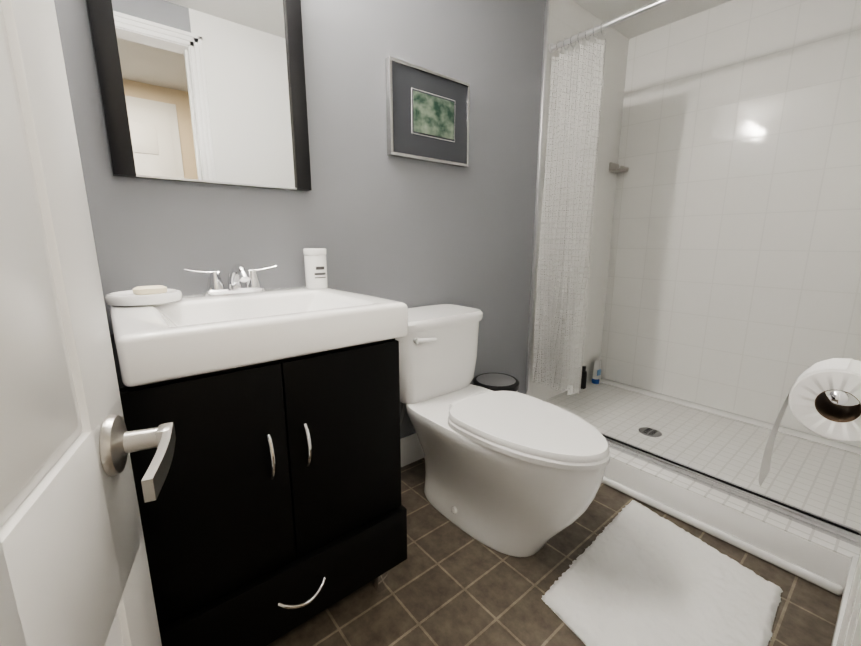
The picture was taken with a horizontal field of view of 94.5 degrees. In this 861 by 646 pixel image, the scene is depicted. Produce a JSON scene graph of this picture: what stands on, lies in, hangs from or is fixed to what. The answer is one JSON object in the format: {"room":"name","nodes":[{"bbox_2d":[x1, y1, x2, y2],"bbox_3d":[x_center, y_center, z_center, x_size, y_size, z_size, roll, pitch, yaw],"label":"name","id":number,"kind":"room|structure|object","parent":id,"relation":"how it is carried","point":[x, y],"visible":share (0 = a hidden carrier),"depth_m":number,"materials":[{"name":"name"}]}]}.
{"room":"bathroom","nodes":[
{"label":"bathroom","id":0,"kind":"room"},
{"bbox_2d":[54,0,545,438],"bbox_3d":[0.024,-0.477,1.786,3.240,2.210,0.120,-9,15,-39],"label":"wall","id":1,"kind":"structure","parent":0,"point":[370,216],"depth_m":1.48,"materials":[{"name":"grey paint"}]},
{"bbox_2d":[86,0,311,190],"bbox_3d":[-0.603,-0.784,1.091,0.518,0.768,0.034,-9,15,-39],"label":"mirror","id":2,"kind":"object","parent":1,"relation":"attached to","point":[207,91],"visible":0.96,"depth_m":1.10,"materials":[{"name":"black mirror"}]},
{"bbox_2d":[400,403,405,425],"bbox_3d":[-0.181,0.396,1.642,0.142,0.214,0.106,-9,15,-39],"label":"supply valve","id":3,"kind":"object","parent":1,"relation":"attached to","point":[403,412],"visible":0.06,"depth_m":1.63,"materials":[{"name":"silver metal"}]},
{"bbox_2d":[400,433,423,466],"bbox_3d":[-0.031,0.566,1.865,0.925,0.135,0.015,-9,15,-39],"label":"baseboard","id":4,"kind":"structure","parent":1,"relation":"attached to","point":[411,449],"depth_m":1.81,"materials":[{"name":"white"}]},
{"bbox_2d":[385,56,469,167],"bbox_3d":[0.001,-0.822,1.596,0.407,0.331,0.028,-9,15,-39],"label":"picture frame","id":5,"kind":"object","parent":1,"relation":"attached to","point":[427,114],"visible":0.98,"depth_m":1.57,"materials":[{"name":"silver metal"}]},
{"bbox_2d":[526,0,549,390],"bbox_3d":[0.569,-0.619,2.125,0.016,2.070,0.016,-9,15,-39],"label":"trim","id":6,"kind":"structure","parent":1,"relation":"attached to","point":[544,63],"depth_m":2.10,"materials":[{"name":"silver metal"}]},
{"bbox_2d":[526,0,628,400],"bbox_3d":[0.893,-0.621,2.405,0.850,2.180,0.007,-9,15,-39],"label":"wall tile","id":7,"kind":"structure","parent":1,"relation":"attached to","point":[568,18],"depth_m":2.45,"materials":[{"name":"white tile"}]},
{"bbox_2d":[548,0,673,53],"bbox_3d":[1.039,-1.273,1.488,0.044,0.044,1.370,-9,15,-39],"label":"curtain rod","id":8,"kind":"object","parent":7,"relation":"attached to","point":[552,47],"visible":1,"depth_m":1.76,"materials":[{"name":"silver metal"}]},
{"bbox_2d":[532,21,605,394],"bbox_3d":[0.703,-0.506,2.062,0.095,1.775,0.281,-9,15,-39],"label":"shower curtain","id":9,"kind":"object","parent":8,"relation":"hanging from","point":[576,90],"visible":0.92,"depth_m":2.04,"materials":[{"name":"white fabric"}]},
{"bbox_2d":[609,162,628,172],"bbox_3d":[1.198,-0.991,2.529,0.110,0.055,0.078,-9,15,-39],"label":"soap dish","id":10,"kind":"object","parent":7,"relation":"attached to","point":[614,167],"visible":1,"depth_m":2.52,"materials":[{"name":"grey ceramic"}]},
{"bbox_2d":[601,433,860,595],"bbox_3d":[0.801,0.593,1.673,0.148,0.159,1.374,-9,15,-39],"label":"shower curb","id":11,"kind":"structure","parent":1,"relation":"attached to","point":[818,550],"depth_m":1.33,"materials":[{"name":"white tile"}]},
{"bbox_2d":[267,458,841,645],"bbox_3d":[0.421,0.928,0.570,1.975,0.050,2.900,-9,15,-39],"label":"floor","id":12,"kind":"structure","parent":0,"point":[450,583],"depth_m":1.15,"materials":[{"name":"tile"}]},
{"bbox_2d":[108,264,407,645],"bbox_3d":[-0.456,0.319,1.081,0.634,0.936,0.576,-9,15,-39],"label":"bathroom vanity","id":13,"kind":"object","parent":12,"relation":"on","point":[276,509],"visible":0.9,"depth_m":0.86,"materials":[{"name":"black painted wood"},{"name":"chrome"}]},
{"bbox_2d":[104,285,181,306],"bbox_3d":[-0.721,-0.072,1.006,0.160,0.041,0.160,-9,15,-39],"label":"soap dish","id":14,"kind":"object","parent":13,"relation":"on","point":[150,295],"visible":1,"depth_m":0.97,"materials":[{"name":"white ceramic"}]},
{"bbox_2d":[303,248,327,288],"bbox_3d":[-0.376,-0.180,1.307,0.073,0.130,0.073,-9,15,-39],"label":"canister","id":15,"kind":"object","parent":13,"relation":"on","point":[315,262],"visible":1,"depth_m":1.28,"materials":[{"name":"white plastic"}]},
{"bbox_2d":[473,373,518,391],"bbox_3d":[0.327,0.435,1.960,0.224,0.350,0.252,-9,15,-39],"label":"trash can","id":16,"kind":"object","parent":12,"relation":"on","point":[497,382],"visible":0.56,"depth_m":1.89,"materials":[{"name":"black plastic"}]},
{"bbox_2d":[395,304,610,556],"bbox_3d":[0.195,0.358,1.425,0.430,0.720,0.887,-9,15,-39],"label":"toilet","id":17,"kind":"object","parent":12,"relation":"on","point":[513,473],"visible":0.98,"depth_m":1.30,"materials":[{"name":"white ceramic"}]},
{"bbox_2d":[541,500,782,645],"bbox_3d":[0.670,0.771,1.143,0.725,0.022,0.503,-9,15,-39],"label":"bath mat","id":18,"kind":"object","parent":12,"relation":"on","point":[636,573],"visible":1,"depth_m":1.13,"materials":[{"name":"white fabric"}]},
{"bbox_2d":[831,556,857,645],"bbox_3d":[0.831,0.778,0.837,0.930,0.135,0.015,-9,15,-39],"label":"baseboard","id":19,"kind":"structure","parent":12,"relation":"on","point":[853,563],"depth_m":0.99,"materials":[{"name":"white wood"}]},
{"bbox_2d":[573,0,731,38],"bbox_3d":[0.909,-1.367,0.507,3.240,0.050,2.900,-9,15,-39],"label":"ceiling","id":20,"kind":"structure","parent":0,"point":[652,19],"depth_m":2.15,"materials":[{"name":"white paint"}]},
{"bbox_3d":[1.257,0.618,2.071,1.265,0.050,1.600,-9,15,-39],"label":"floor","id":21,"kind":"structure","parent":0,"visible":0},
{"bbox_2d":[544,377,860,530],"bbox_3d":[1.255,0.578,2.052,1.029,0.036,1.362,-9,15,-39],"label":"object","id":22,"kind":"structure","parent":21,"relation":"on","point":[816,474],"depth_m":1.92,"materials":[{"name":"tile"}]},
{"bbox_2d":[581,366,586,388],"bbox_3d":[1.020,0.361,2.659,0.043,0.153,0.043,-9,15,-39],"label":"bottle","id":23,"kind":"object","parent":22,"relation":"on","point":[583,378],"visible":0.75,"depth_m":2.64,"materials":[{"name":"black plastic"}]},
{"bbox_2d":[592,360,600,383],"bbox_3d":[1.147,0.337,2.754,0.068,0.162,0.050,-9,15,-39],"label":"tube","id":24,"kind":"object","parent":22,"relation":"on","point":[596,374],"visible":1,"depth_m":2.74,"materials":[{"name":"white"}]},
{"bbox_2d":[638,427,661,436],"bbox_3d":[1.134,0.563,2.055,0.108,0.004,0.108,-9,15,-39],"label":"shower drain","id":25,"kind":"object","parent":22,"relation":"attached to","point":[650,432],"visible":1,"depth_m":2.05,"materials":[{"name":"silver metal"}]},
{"bbox_3d":[0.975,-0.244,0.657,3.000,2.210,0.120,-9,15,-39],"label":"wall","id":26,"kind":"structure","parent":0,"visible":0},
{"bbox_2d":[0,0,175,645],"bbox_3d":[-0.297,-0.045,0.183,0.177,1.988,0.711,-5,13,-24],"label":"door","id":27,"kind":"structure","parent":26,"relation":"in","point":[74,568],"depth_m":0.39,"materials":[{"name":"white paint"}]},
{"bbox_2d":[758,358,860,486],"bbox_3d":[0.702,0.199,0.701,0.179,0.271,0.154,-9,15,-39],"label":"toilet paper roll","id":28,"kind":"object","parent":26,"relation":"attached to","point":[814,408],"visible":1,"depth_m":0.67,"materials":[{"name":"white paper"}]},
{"bbox_2d":[836,550,860,645],"bbox_3d":[0.183,-0.052,0.032,0.844,2.087,0.152,-9,15,-39],"label":"door frame","id":29,"kind":"structure","parent":26,"relation":"attached to","point":[850,633],"depth_m":0.41,"materials":[{"name":"white wood"}]},
{"bbox_3d":[1.698,-0.563,2.199,0.120,2.210,1.600,-9,15,-39],"label":"wall","id":30,"kind":"structure","parent":0,"visible":0},
{"bbox_2d":[600,0,860,446],"bbox_3d":[1.656,-0.568,2.149,0.007,2.180,1.368,-9,15,-39],"label":"wall tiles","id":31,"kind":"structure","parent":30,"relation":"attached to","point":[734,279],"depth_m":2.13,"materials":[{"name":"white tile"}]}
]}

